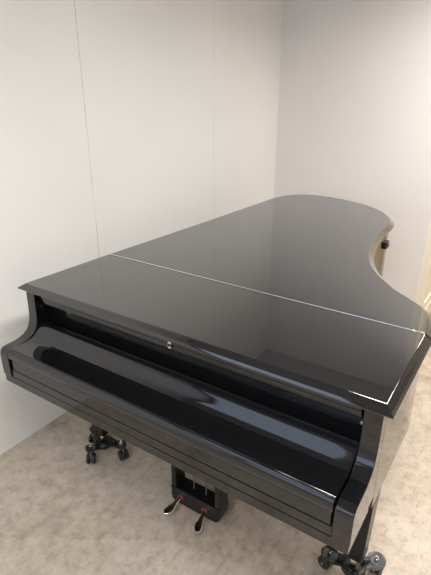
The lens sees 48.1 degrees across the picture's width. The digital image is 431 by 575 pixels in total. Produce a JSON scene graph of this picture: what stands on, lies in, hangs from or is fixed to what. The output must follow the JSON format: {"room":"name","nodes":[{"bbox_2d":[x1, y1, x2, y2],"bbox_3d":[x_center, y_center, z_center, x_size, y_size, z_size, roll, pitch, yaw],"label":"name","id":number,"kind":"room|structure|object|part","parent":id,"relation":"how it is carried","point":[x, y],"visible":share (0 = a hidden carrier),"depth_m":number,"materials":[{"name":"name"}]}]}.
{"room":"music room","nodes":[
{"label":"music room","id":0,"kind":"room"},
{"bbox_2d":[0,0,282,454],"bbox_3d":[-1.342,-0.351,1.797,0.120,2.850,6.620,15,27,31],"label":"wall","id":1,"kind":"structure","parent":0,"point":[124,124],"depth_m":2.73,"materials":[{"name":"white paint"}]},
{"bbox_2d":[0,303,430,574],"bbox_3d":[1.400,1.095,2.165,4.685,0.100,9.300,15,27,31],"label":"floor","id":2,"kind":"structure","parent":0,"point":[61,513],"depth_m":2.17,"materials":[{"name":"carpet"}]},
{"bbox_2d":[85,426,128,463],"bbox_3d":[-0.569,0.818,2.559,0.219,0.102,0.223,-3,23,-8],"label":"caster","id":3,"kind":"object","parent":2,"relation":"on","point":[94,438],"visible":0.91,"depth_m":2.50,"materials":[{"name":"black metal"}]},
{"bbox_3d":[-0.632,0.827,2.488,0.056,0.034,0.079,15,27,31],"label":"arm","id":4,"kind":"part","parent":3,"relation":"part of","materials":[{"name":"black metal"}]},
{"bbox_3d":[-0.639,0.778,2.602,0.056,0.032,0.098,-18,29,-36],"label":"arm","id":5,"kind":"part","parent":3,"relation":"part of","materials":[{"name":"black metal"}]},
{"bbox_3d":[-0.508,0.816,2.512,0.100,0.031,0.059,15,27,31],"label":"arm","id":6,"kind":"part","parent":3,"relation":"part of","materials":[{"name":"black metal"}]},
{"bbox_2d":[0,195,430,565],"bbox_3d":[0.433,0.232,2.689,1.569,0.967,2.541,15,27,31],"label":"grand piano","id":7,"kind":"object","parent":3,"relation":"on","point":[263,352],"visible":1,"depth_m":1.73,"materials":[{"name":"black paint"}]},
{"bbox_3d":[-0.821,0.185,2.058,0.052,0.330,0.208,15,27,31],"label":"arm","id":8,"kind":"part","parent":7,"relation":"part of","materials":[{"name":"black paint"}]},
{"bbox_3d":[-0.585,0.516,2.420,0.100,0.499,0.100,15,27,31],"label":"leg","id":9,"kind":"part","parent":7,"relation":"part of","materials":[{"name":"black paint"}]},
{"bbox_3d":[-0.260,0.505,1.678,1.403,0.034,0.032,15,27,31],"label":"key bed moulding","id":10,"kind":"part","parent":7,"relation":"part of","materials":[{"name":"black paint"}]},
{"bbox_3d":[-0.167,0.649,2.095,0.026,0.493,0.069,15,27,31],"label":"lyre post","id":11,"kind":"part","parent":7,"relation":"part of","materials":[{"name":"black paint"}]},
{"bbox_3d":[-0.222,0.515,1.745,1.505,0.035,0.174,15,27,31],"label":"key bed rail","id":12,"kind":"part","parent":7,"relation":"part of","materials":[{"name":"black paint"}]},
{"bbox_3d":[-0.143,0.183,1.708,1.362,0.054,0.079,15,27,31],"label":"stretcher rail","id":13,"kind":"part","parent":7,"relation":"part of","materials":[{"name":"black paint"}]},
{"bbox_3d":[0.026,0.699,1.976,0.026,0.493,0.069,15,27,31],"label":"lyre post","id":14,"kind":"part","parent":7,"relation":"part of","materials":[{"name":"black paint"}]},
{"bbox_3d":[0.621,-0.299,2.750,1.545,0.025,1.896,15,27,31],"label":"lid","id":15,"kind":"part","parent":7,"relation":"part of","materials":[{"name":"black paint"}]},
{"bbox_3d":[0.392,0.500,1.310,0.052,0.330,0.208,15,27,31],"label":"arm","id":16,"kind":"part","parent":7,"relation":"part of","materials":[{"name":"black paint"}]},
{"bbox_3d":[0.539,0.792,1.764,0.100,0.499,0.100,15,27,31],"label":"leg","id":17,"kind":"part","parent":7,"relation":"part of","materials":[{"name":"black paint"}]},
{"bbox_2d":[318,545,385,574],"bbox_3d":[0.529,1.092,1.909,0.229,0.102,0.219,-20,30,-39],"label":"caster","id":18,"kind":"object","parent":2,"relation":"on","point":[375,562],"visible":0.96,"depth_m":1.89,"materials":[{"name":"black metal"}]},
{"bbox_3d":[0.465,1.067,1.915,0.094,0.032,0.073,15,27,31],"label":"arm","id":19,"kind":"part","parent":18,"relation":"part of","materials":[{"name":"black metal"}]},
{"bbox_3d":[0.621,1.076,1.894,0.092,0.032,0.072,-2,23,-6],"label":"arm","id":20,"kind":"part","parent":18,"relation":"part of","materials":[{"name":"grey metal"}]},
{"bbox_2d":[274,0,430,302],"bbox_3d":[1.115,-1.292,4.030,1.510,2.850,0.140,15,27,31],"label":"wall","id":21,"kind":"structure","parent":0,"point":[354,121],"depth_m":3.88,"materials":[{"name":"paint"}]},
{"bbox_2d":[427,279,430,296],"bbox_3d":[2.463,-1.567,4.685,0.180,2.850,2.540,15,27,31],"label":"wall","id":22,"kind":"structure","parent":0,"point":[429,290],"depth_m":4.19,"materials":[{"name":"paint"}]},
{"bbox_2d":[416,220,430,306],"bbox_3d":[1.769,-1.123,3.629,0.060,2.850,0.136,15,27,31],"label":"trim","id":23,"kind":"structure","parent":22,"relation":"attached to","point":[425,277],"depth_m":4.00,"materials":[{"name":"paint"}]},
{"bbox_2d":[423,292,430,309],"bbox_3d":[2.508,-0.257,5.115,0.020,0.100,2.676,15,27,31],"label":"baseboard","id":24,"kind":"structure","parent":22,"relation":"attached to","point":[427,301],"depth_m":4.17,"materials":[{"name":"beige wood"}]}
]}

